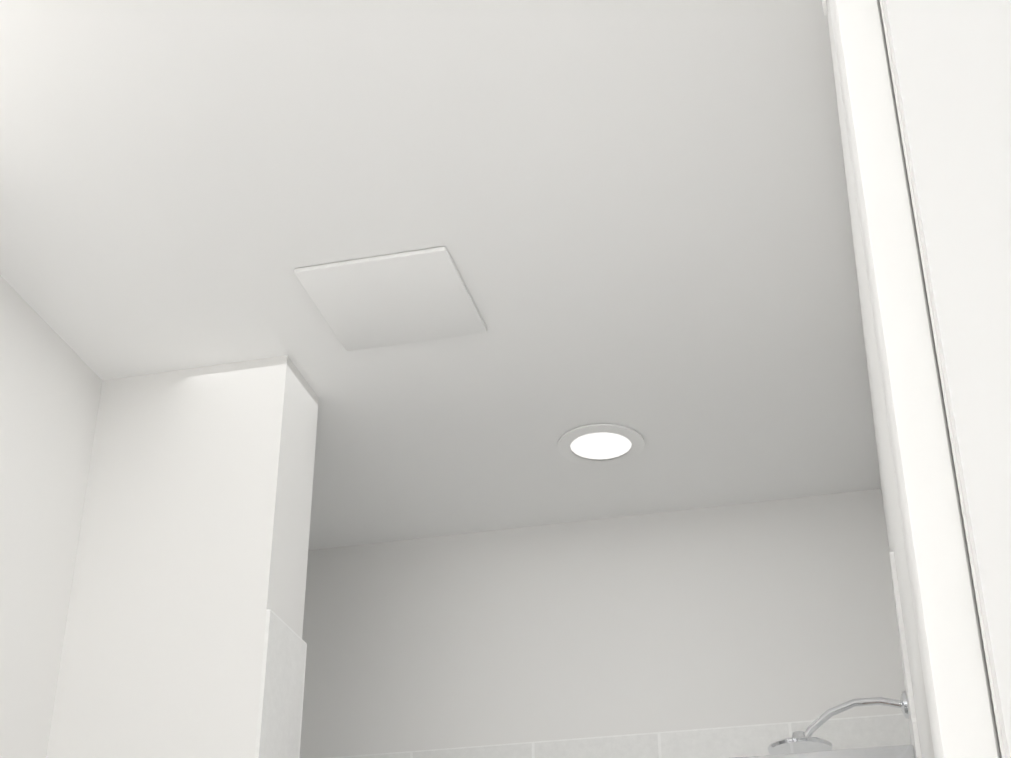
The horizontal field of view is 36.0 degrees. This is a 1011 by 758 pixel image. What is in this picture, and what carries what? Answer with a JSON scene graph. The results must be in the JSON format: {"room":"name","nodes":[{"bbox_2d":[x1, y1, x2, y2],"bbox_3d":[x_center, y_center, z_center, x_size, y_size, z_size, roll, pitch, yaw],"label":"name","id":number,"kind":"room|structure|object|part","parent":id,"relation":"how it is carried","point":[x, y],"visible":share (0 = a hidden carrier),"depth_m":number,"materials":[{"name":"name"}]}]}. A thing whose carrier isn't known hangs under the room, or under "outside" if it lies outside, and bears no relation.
{"room":"bathroom","nodes":[
{"label":"bathroom","id":0,"kind":"room"},
{"bbox_2d":[0,275,101,757],"bbox_3d":[-1.180,0.707,1.753,0.120,2.780,4.240,-7,-31,13],"label":"wall","id":1,"kind":"structure","parent":0,"point":[50,385],"depth_m":2.98,"materials":[{"name":"white paint"}]},
{"bbox_2d":[46,355,318,757],"bbox_3d":[-0.632,1.226,2.652,0.420,2.780,0.185,-7,-31,13],"label":"wall","id":2,"kind":"structure","parent":0,"point":[190,568],"depth_m":3.06,"materials":[{"name":"white paint"}]},
{"bbox_2d":[255,609,306,757],"bbox_3d":[-0.424,1.443,2.469,0.008,2.220,0.193,-7,-31,13],"label":"tiled wall","id":3,"kind":"structure","parent":2,"relation":"attached to","point":[279,722],"depth_m":2.94,"materials":[{"name":"white tile"}]},
{"bbox_2d":[0,0,880,549],"bbox_3d":[-0.357,-0.630,2.279,1.820,0.060,4.240,-7,-31,13],"label":"ceiling","id":4,"kind":"structure","parent":0,"point":[632,214],"depth_m":2.82,"materials":[{"name":"white paint"}]},
{"bbox_2d":[294,247,486,350],"bbox_3d":[-0.218,-0.151,3.034,0.300,0.011,0.300,-7,-31,13],"label":"ceiling vent","id":5,"kind":"object","parent":4,"relation":"in","point":[398,298],"visible":1,"depth_m":3.02,"materials":[{"name":"white paint"}]},
{"bbox_2d":[557,424,644,465],"bbox_3d":[0.218,0.153,3.563,0.200,0.007,0.200,-7,-31,13],"label":"recessed light","id":6,"kind":"object","parent":4,"relation":"in","point":[569,437],"visible":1,"depth_m":3.54,"materials":[{"name":"white paint"}]},
{"bbox_2d":[299,489,904,757],"bbox_3d":[0.160,1.597,3.296,1.580,2.780,0.120,-7,-31,13],"label":"wall","id":7,"kind":"structure","parent":0,"point":[769,612],"depth_m":3.78,"materials":[{"name":"white paint"}]},
{"bbox_2d":[328,713,910,757],"bbox_3d":[0.140,1.809,3.103,1.572,2.220,0.008,-7,-31,13],"label":"tile","id":8,"kind":"structure","parent":7,"relation":"attached to","point":[837,733],"depth_m":3.57,"materials":[{"name":"white tile"}]},
{"bbox_2d":[734,690,914,757],"bbox_3d":[0.034,1.634,2.712,1.561,2.133,0.867,-7,-31,13],"label":"shower","id":9,"kind":"object","parent":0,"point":[800,744],"visible":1,"depth_m":3.05,"materials":[{"name":"silver metal"}]},
{"bbox_3d":[0.145,1.476,2.332,1.140,1.784,0.068,-7,-31,13],"label":"frame","id":10,"kind":"part","parent":9,"relation":"part of","materials":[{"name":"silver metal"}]},
{"bbox_2d":[826,0,1005,757],"bbox_3d":[0.466,0.493,1.384,0.120,2.780,4.240,-7,-31,13],"label":"wall","id":11,"kind":"structure","parent":0,"point":[893,520],"depth_m":1.95,"materials":[{"name":"white paint"}]},
{"bbox_2d":[822,0,827,15],"bbox_3d":[0.449,-0.529,2.194,0.005,0.032,0.032,-7,-31,13],"label":"port","id":12,"kind":"object","parent":11,"relation":"attached to","point":[824,7],"visible":1,"depth_m":2.18,"materials":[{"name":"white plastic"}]},
{"bbox_2d":[889,551,921,757],"bbox_3d":[0.789,1.487,2.545,0.008,2.220,0.930,-7,-31,13],"label":"tile","id":13,"kind":"structure","parent":11,"relation":"attached to","point":[913,729],"depth_m":2.64,"materials":[{"name":"white tile"}]},
{"bbox_2d":[829,0,1010,757],"bbox_3d":[0.110,0.075,0.038,0.156,2.158,0.956,-7,-31,13],"label":"door frame","id":14,"kind":"structure","parent":11,"relation":"attached to","point":[951,60],"depth_m":0.54,"materials":[{"name":"white paint"}]}
]}

